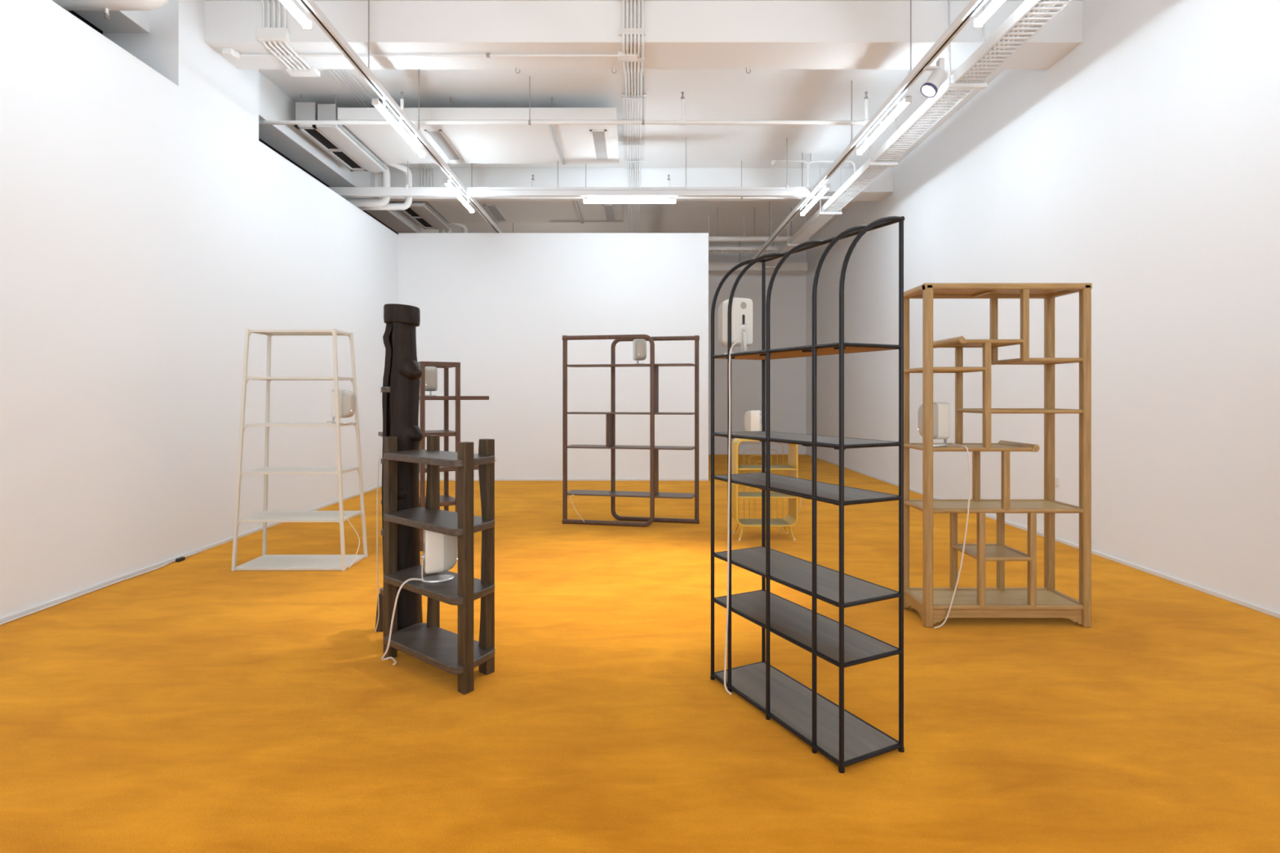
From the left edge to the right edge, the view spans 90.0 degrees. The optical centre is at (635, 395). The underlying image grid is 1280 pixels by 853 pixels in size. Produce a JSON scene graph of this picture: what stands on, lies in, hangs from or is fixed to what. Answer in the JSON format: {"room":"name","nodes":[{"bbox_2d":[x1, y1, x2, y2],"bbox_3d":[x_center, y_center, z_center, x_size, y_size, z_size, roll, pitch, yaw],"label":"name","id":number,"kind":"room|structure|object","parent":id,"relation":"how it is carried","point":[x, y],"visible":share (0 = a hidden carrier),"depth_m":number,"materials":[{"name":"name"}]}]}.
{"room":"museum","nodes":[
{"label":"museum","id":0,"kind":"room"},
{"bbox_2d":[0,0,398,618],"bbox_3d":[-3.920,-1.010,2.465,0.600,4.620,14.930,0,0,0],"label":"wall","id":1,"kind":"structure","parent":0,"point":[147,223],"depth_m":4.82,"materials":[{"name":"white paint"}]},
{"bbox_2d":[0,484,382,622],"bbox_3d":[-3.614,1.285,2.385,0.012,0.030,14.770,0,0,0],"label":"baseboard","id":2,"kind":"structure","parent":1,"relation":"attached to","point":[157,565],"depth_m":4.68,"materials":[{"name":"white paint"}]},
{"bbox_2d":[398,232,708,478],"bbox_3d":[-1.253,-0.590,9.850,4.734,3.780,0.160,0,0,0],"label":"wall","id":3,"kind":"structure","parent":0,"point":[500,306],"depth_m":9.77,"materials":[{"name":"white paint"}]},
{"bbox_2d":[418,478,708,480],"bbox_3d":[-1.247,1.285,9.764,4.722,0.030,0.012,0,0,0],"label":"baseboard","id":4,"kind":"structure","parent":3,"relation":"attached to","point":[441,479],"depth_m":9.76,"materials":[{"name":"white paint"}]},
{"bbox_2d":[0,454,1279,852],"bbox_3d":[-0.870,1.350,4.550,9.660,0.100,19.500,0,0,0],"label":"floor","id":5,"kind":"structure","parent":0,"point":[195,704],"depth_m":2.65,"materials":[{"name":"orange carpet"}]},
{"bbox_2d":[0,551,201,625],"bbox_3d":[-3.580,1.286,4.250,0.051,0.026,2.100,0,0,0],"label":"cable","id":6,"kind":"object","parent":5,"relation":"on","point":[182,558],"visible":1,"depth_m":4.25,"materials":[{"name":"beige plastic"}]},
{"bbox_2d":[231,328,368,571],"bbox_3d":[-2.572,0.400,4.941,0.838,1.802,0.415,0,0,0],"label":"shelf","id":7,"kind":"object","parent":5,"relation":"on","point":[264,562],"visible":1,"depth_m":4.84,"materials":[{"name":"beige metal"}]},
{"bbox_2d":[326,421,359,568],"bbox_3d":[-2.224,0.743,4.844,0.199,1.108,0.178,0,0,0],"label":"power cord","id":8,"kind":"object","parent":7,"relation":"hanging from","point":[326,421],"visible":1,"depth_m":4.77,"materials":[{"name":"beige plastic"}]},
{"bbox_2d":[331,389,355,423],"bbox_3d":[-2.238,0.084,4.900,0.164,0.258,0.116,0,0,2],"label":"speaker","id":9,"kind":"object","parent":7,"relation":"on","point":[347,398],"visible":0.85,"depth_m":4.85},
{"bbox_2d":[377,361,488,551],"bbox_3d":[-1.761,0.507,5.599,0.857,1.585,0.421,0,0,-31],"label":"shelf","id":10,"kind":"object","parent":5,"relation":"on","point":[446,500],"visible":0.53,"depth_m":5.49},
{"bbox_2d":[425,366,437,395],"bbox_3d":[-1.796,-0.124,5.603,0.116,0.258,0.164,0,0,-16],"label":"speaker","id":11,"kind":"object","parent":10,"relation":"on","point":[431,372],"visible":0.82,"depth_m":5.53},
{"bbox_2d":[374,303,494,694],"bbox_3d":[-1.073,0.413,3.189,1.049,1.773,0.316,0,0,44],"label":"shelf","id":12,"kind":"object","parent":5,"relation":"on","point":[403,517],"visible":0.97,"depth_m":3.13,"materials":[{"name":"brown wood"}]},
{"bbox_2d":[374,455,382,631],"bbox_3d":[-1.379,0.804,3.419,0.052,0.983,0.197,0,0,-39],"label":"power cord","id":13,"kind":"object","parent":12,"relation":"hanging from","point":[380,455],"visible":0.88,"depth_m":3.36,"materials":[{"name":"beige plastic"}]},
{"bbox_2d":[381,577,422,665],"bbox_3d":[-1.108,1.077,3.003,0.187,0.444,0.111,0,0,21],"label":"power cord","id":14,"kind":"object","parent":12,"relation":"hanging from","point":[411,579],"visible":1,"depth_m":2.96,"materials":[{"name":"beige plastic"}]},
{"bbox_2d":[420,529,457,582],"bbox_3d":[-0.938,0.749,3.054,0.164,0.258,0.116,0,0,-24],"label":"speaker","id":15,"kind":"object","parent":12,"relation":"on","point":[439,550],"visible":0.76,"depth_m":3.00},
{"bbox_2d":[562,334,699,527],"bbox_3d":[-0.046,0.347,6.502,1.364,1.915,0.322,0,0,11],"label":"shelf","id":16,"kind":"object","parent":5,"relation":"on","point":[654,492],"visible":1,"depth_m":6.48,"materials":[{"name":"brown wood"}]},
{"bbox_2d":[632,338,646,364],"bbox_3d":[0.044,-0.442,6.473,0.116,0.258,0.164,0,0,-16],"label":"speaker","id":17,"kind":"object","parent":16,"relation":"on","point":[639,345],"visible":0.9,"depth_m":6.41},
{"bbox_2d":[731,438,798,540],"bbox_3d":[1.178,0.848,5.880,0.550,0.905,0.320,0,0,0],"label":"wooden shelf","id":18,"kind":"object","parent":5,"relation":"on","point":[790,520],"visible":0.75,"depth_m":5.82,"materials":[{"name":"wood"}]},
{"bbox_2d":[744,410,761,431],"bbox_3d":[1.088,0.266,5.899,0.164,0.258,0.116,0,0,20],"label":"speaker","id":19,"kind":"object","parent":18,"relation":"on","point":[753,419],"visible":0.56,"depth_m":5.85},
{"bbox_2d":[710,216,904,773],"bbox_3d":[0.662,0.323,2.636,0.310,1.954,0.827,0,0,-26],"label":"steel shelf","id":20,"kind":"object","parent":5,"relation":"on","point":[842,737],"visible":1,"depth_m":2.52,"materials":[{"name":"black metal"}]},
{"bbox_2d":[724,340,742,694],"bbox_3d":[0.442,0.528,2.821,0.124,1.542,0.037,0,0,-42],"label":"power cord","id":21,"kind":"object","parent":20,"relation":"hanging from","point":[738,341],"visible":1,"depth_m":2.79,"materials":[{"name":"beige plastic"}]},
{"bbox_2d":[718,297,752,354],"bbox_3d":[0.457,-0.313,2.947,0.116,0.258,0.164,0,0,-26],"label":"speaker","id":22,"kind":"object","parent":20,"relation":"on","point":[742,308],"visible":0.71,"depth_m":2.89},
{"bbox_2d":[903,283,1092,627],"bbox_3d":[2.087,0.335,3.755,0.930,1.930,0.356,0,0,0],"label":"shelf","id":23,"kind":"object","parent":5,"relation":"on","point":[932,604],"visible":0.92,"depth_m":3.60,"materials":[{"name":"beige wood"}]},
{"bbox_2d":[917,402,950,446],"bbox_3d":[1.751,0.168,3.756,0.164,0.258,0.116,0,0,-12],"label":"speaker","id":24,"kind":"object","parent":23,"relation":"on","point":[941,411],"visible":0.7,"depth_m":3.71},
{"bbox_2d":[933,443,970,628],"bbox_3d":[1.764,0.789,3.658,0.210,1.018,0.204,0,0,0],"label":"power cord","id":25,"kind":"object","parent":23,"relation":"hanging from","point":[958,575],"visible":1,"depth_m":3.57,"materials":[{"name":"beige plastic"}]},
{"bbox_2d":[204,0,1083,244],"bbox_3d":[-0.870,-3.420,4.550,9.660,0.200,19.500,0,0,0],"label":"ceiling","id":26,"kind":"structure","parent":0,"point":[708,94],"depth_m":7.25,"materials":[{"name":"paint"}]},
{"bbox_2d":[51,0,168,19],"bbox_3d":[-3.873,-2.958,4.480,1.255,0.645,0.150,0,0,0],"label":"pipe","id":27,"kind":"object","parent":26,"relation":"hanging from","point":[68,5],"visible":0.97,"depth_m":4.45,"materials":[{"name":"white metal"}]},
{"bbox_2d":[73,10,445,232],"bbox_3d":[-4.025,-3.095,4.550,0.350,0.450,19.100,0,0,0],"label":"ceiling beam","id":28,"kind":"structure","parent":26,"relation":"attached to","point":[274,104],"depth_m":7.24,"materials":[{"name":"paint"}]},
{"bbox_2d":[256,0,434,186],"bbox_3d":[-3.025,-3.118,6.000,0.260,0.386,7.200,0,0,0],"label":"conduit","id":29,"kind":"object","parent":26,"relation":"hanging from","point":[264,34],"visible":0.71,"depth_m":5.59,"materials":[{"name":"white metal"}]},
{"bbox_2d":[294,94,412,209],"bbox_3d":[-3.638,-2.928,7.882,1.165,0.785,1.825,0,0,0],"label":"air conditioner","id":30,"kind":"object","parent":26,"relation":"attached to","point":[338,141],"visible":0.87,"depth_m":7.66,"materials":[{"name":"silver metal"}]},
{"bbox_2d":[297,0,513,232],"bbox_3d":[-2.200,-2.961,3.750,0.062,0.718,16.500,0,0,0],"label":"channel","id":31,"kind":"object","parent":26,"relation":"hanging from","point":[310,6],"visible":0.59,"depth_m":5.38,"materials":[{"name":"white paint"}]},
{"bbox_2d":[279,0,312,30],"bbox_3d":[-2.185,-2.520,3.670,0.060,0.164,1.200,0,0,0],"label":"lamp","id":32,"kind":"object","parent":31,"relation":"attached to","point":[289,5],"visible":1,"depth_m":4.12,"materials":[{"name":"white paint"}]},
{"bbox_2d":[371,95,425,157],"bbox_3d":[-2.185,-2.520,5.970,0.060,0.164,1.200,0,0,0],"label":"lamp","id":33,"kind":"object","parent":31,"relation":"attached to","point":[381,108],"visible":1,"depth_m":5.84,"materials":[{"name":"white paint"}]},
{"bbox_2d":[443,174,474,213],"bbox_3d":[-2.185,-2.520,7.960,0.060,0.164,1.200,0,0,0],"label":"lamp","id":34,"kind":"object","parent":31,"relation":"attached to","point":[446,181],"visible":1,"depth_m":7.88,"materials":[{"name":"white paint"}]},
{"bbox_2d":[395,200,467,232],"bbox_3d":[-3.638,-2.928,10.782,1.165,0.785,1.825,0,0,0],"label":"air conditioner","id":35,"kind":"object","parent":26,"relation":"attached to","point":[421,212],"visible":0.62,"depth_m":10.56,"materials":[{"name":"silver metal"}]},
{"bbox_2d":[337,97,619,164],"bbox_3d":[-1.735,-3.158,7.670,3.050,0.324,1.340,0,0,0],"label":"duct plenum","id":36,"kind":"object","parent":26,"relation":"attached to","point":[455,144],"visible":0.94,"depth_m":7.47,"materials":[{"name":"white metal"}]},
{"bbox_2d":[426,200,623,223],"bbox_3d":[-1.735,-3.158,10.530,3.050,0.324,1.340,0,0,0],"label":"duct plenum","id":37,"kind":"object","parent":26,"relation":"attached to","point":[454,211],"visible":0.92,"depth_m":10.55,"materials":[{"name":"white metal"}]},
{"bbox_2d":[258,76,869,125],"bbox_3d":[-1.020,-3.066,6.660,6.960,0.508,0.056,0,0,0],"label":"pipe","id":38,"kind":"object","parent":26,"relation":"hanging from","point":[681,122],"visible":0.91,"depth_m":6.64,"materials":[{"name":"white metal"}]},
{"bbox_2d":[328,137,810,196],"bbox_3d":[-1.153,-2.942,8.234,6.795,0.755,0.072,0,0,0],"label":"channel","id":39,"kind":"object","parent":26,"relation":"hanging from","point":[407,191],"visible":0.89,"depth_m":8.21,"materials":[{"name":"white paint"}]},
{"bbox_2d":[582,195,676,204],"bbox_3d":[-0.075,-2.519,8.240,1.200,0.092,0.060,0,0,0],"label":"lamp","id":40,"kind":"object","parent":39,"relation":"attached to","point":[598,200],"visible":1,"depth_m":8.22,"materials":[{"name":"white paint"}]},
{"bbox_2d":[342,160,839,199],"bbox_3d":[-0.800,-3.046,9.050,7.400,0.548,0.056,0,0,0],"label":"pipe","id":41,"kind":"object","parent":26,"relation":"hanging from","point":[532,175],"visible":0.73,"depth_m":9.03,"materials":[{"name":"white metal"}]},
{"bbox_2d":[371,168,893,200],"bbox_3d":[-0.045,-3.145,9.555,7.610,0.350,0.450,0,0,0],"label":"ceiling beam","id":42,"kind":"structure","parent":26,"relation":"attached to","point":[882,186],"depth_m":9.33,"materials":[{"name":"paint"}]},
{"bbox_2d":[618,0,646,232],"bbox_3d":[-0.020,-3.127,8.000,0.280,0.382,11.200,0,0,0],"label":"conduit","id":43,"kind":"object","parent":26,"relation":"attached to","point":[633,135],"visible":0.8,"depth_m":7.21,"materials":[{"name":"white metal"}]},
{"bbox_2d":[621,93,646,159],"bbox_3d":[-0.020,-3.313,8.010,0.280,0.010,1.940,0,0,0],"label":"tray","id":44,"kind":"object","parent":43,"relation":"on","point":[632,109],"depth_m":7.91,"materials":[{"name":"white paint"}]},
{"bbox_2d":[204,0,1082,69],"bbox_3d":[-0.045,-3.145,5.605,7.610,0.350,0.450,0,0,0],"label":"ceiling beam","id":45,"kind":"structure","parent":26,"relation":"attached to","point":[679,34],"depth_m":5.38,"materials":[{"name":"paint"}]},
{"bbox_2d":[222,47,637,60],"bbox_3d":[-1.755,-2.943,5.530,3.550,0.053,0.140,0,0,0],"label":"conduit","id":46,"kind":"object","parent":45,"relation":"attached to","point":[231,53],"visible":0.94,"depth_m":5.55,"materials":[{"name":"white metal"}]},
{"bbox_2d":[708,215,776,252],"bbox_3d":[0.540,-2.990,11.806,4.080,0.660,0.212,0,0,0],"label":"channel","id":47,"kind":"object","parent":26,"relation":"hanging from","point":[711,249],"visible":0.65,"depth_m":11.72,"materials":[{"name":"white paint"}]},
{"bbox_2d":[708,241,807,273],"bbox_3d":[1.050,-2.970,13.575,5.100,0.700,0.350,0,0,0],"label":"duct","id":48,"kind":"object","parent":26,"relation":"hanging from","point":[713,268],"visible":0.29,"depth_m":13.40,"materials":[{"name":"white metal"}]},
{"bbox_2d":[708,207,808,241],"bbox_3d":[0.775,-3.042,11.300,4.550,0.645,0.090,0,0,0],"label":"pipe","id":49,"kind":"object","parent":26,"relation":"hanging from","point":[717,238],"visible":0.43,"depth_m":11.26,"materials":[{"name":"white metal"}]},
{"bbox_2d":[770,153,856,186],"bbox_3d":[2.433,-3.050,8.750,1.165,0.540,0.080,0,0,0],"label":"pipe","id":50,"kind":"object","parent":26,"relation":"hanging from","point":[773,162],"visible":0.86,"depth_m":8.74,"materials":[{"name":"white metal"}]},
{"bbox_2d":[751,0,987,258],"bbox_3d":[2.280,-2.956,3.950,0.062,0.728,16.900,0,0,0],"label":"channel","id":51,"kind":"object","parent":26,"relation":"hanging from","point":[973,6],"visible":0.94,"depth_m":5.61,"materials":[{"name":"white paint"}]},
{"bbox_2d":[800,183,831,216],"bbox_3d":[2.325,-2.545,8.310,0.060,0.094,1.200,0,0,0],"label":"lamp","id":52,"kind":"object","parent":51,"relation":"attached to","point":[827,186],"visible":1,"depth_m":8.19,"materials":[{"name":"white paint"}]},
{"bbox_2d":[856,95,911,155],"bbox_3d":[2.325,-2.545,6.050,0.060,0.094,1.200,0,0,0],"label":"lamp","id":53,"kind":"object","parent":51,"relation":"attached to","point":[901,105],"visible":1,"depth_m":5.92,"materials":[{"name":"white paint"}]},
{"bbox_2d":[920,57,946,97],"bbox_3d":[2.352,-2.504,5.047,0.200,0.291,0.139,0,0,0],"label":"track spotlight","id":54,"kind":"object","parent":51,"relation":"hanging from","point":[930,88],"visible":1,"depth_m":5.02,"materials":[{"name":"white paint"}]},
{"bbox_2d":[973,0,1004,27],"bbox_3d":[2.325,-2.545,3.750,0.060,0.094,1.200,0,0,0],"label":"lamp","id":55,"kind":"object","parent":51,"relation":"attached to","point":[994,5],"visible":1,"depth_m":4.21,"materials":[{"name":"white paint"}]},
{"bbox_2d":[765,0,1073,269],"bbox_3d":[2.770,-2.946,7.750,0.320,0.749,11.100,0,0,0],"label":"cable tray","id":56,"kind":"object","parent":26,"relation":"hanging from","point":[824,214],"visible":0.82,"depth_m":5.63,"materials":[{"name":"white paint"}]},
{"bbox_2d":[708,244,806,454],"bbox_3d":[-0.870,-1.010,14.200,9.660,4.620,0.200,0,0,0],"label":"wall","id":57,"kind":"structure","parent":0,"point":[788,307],"depth_m":14.10,"materials":[{"name":"white paint"}]},
{"bbox_2d":[806,0,1279,613],"bbox_3d":[3.860,-1.010,4.550,0.200,4.620,19.100,0,0,0],"label":"wall","id":58,"kind":"structure","parent":0,"point":[1141,166],"depth_m":5.01,"materials":[{"name":"white paint"}]},
{"bbox_2d":[805,453,1279,618],"bbox_3d":[3.754,1.285,4.550,0.012,0.030,19.100,0,0,0],"label":"baseboard","id":59,"kind":"structure","parent":58,"relation":"attached to","point":[1212,593],"depth_m":4.69,"materials":[{"name":"white paint"}]},
{"bbox_2d":[1054,476,1059,487],"bbox_3d":[3.753,0.770,5.720,0.014,0.086,0.086,0,0,0],"label":"wall outlet","id":60,"kind":"object","parent":58,"relation":"attached to","point":[1056,479],"visible":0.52,"depth_m":5.69,"materials":[{"name":"white plastic"}]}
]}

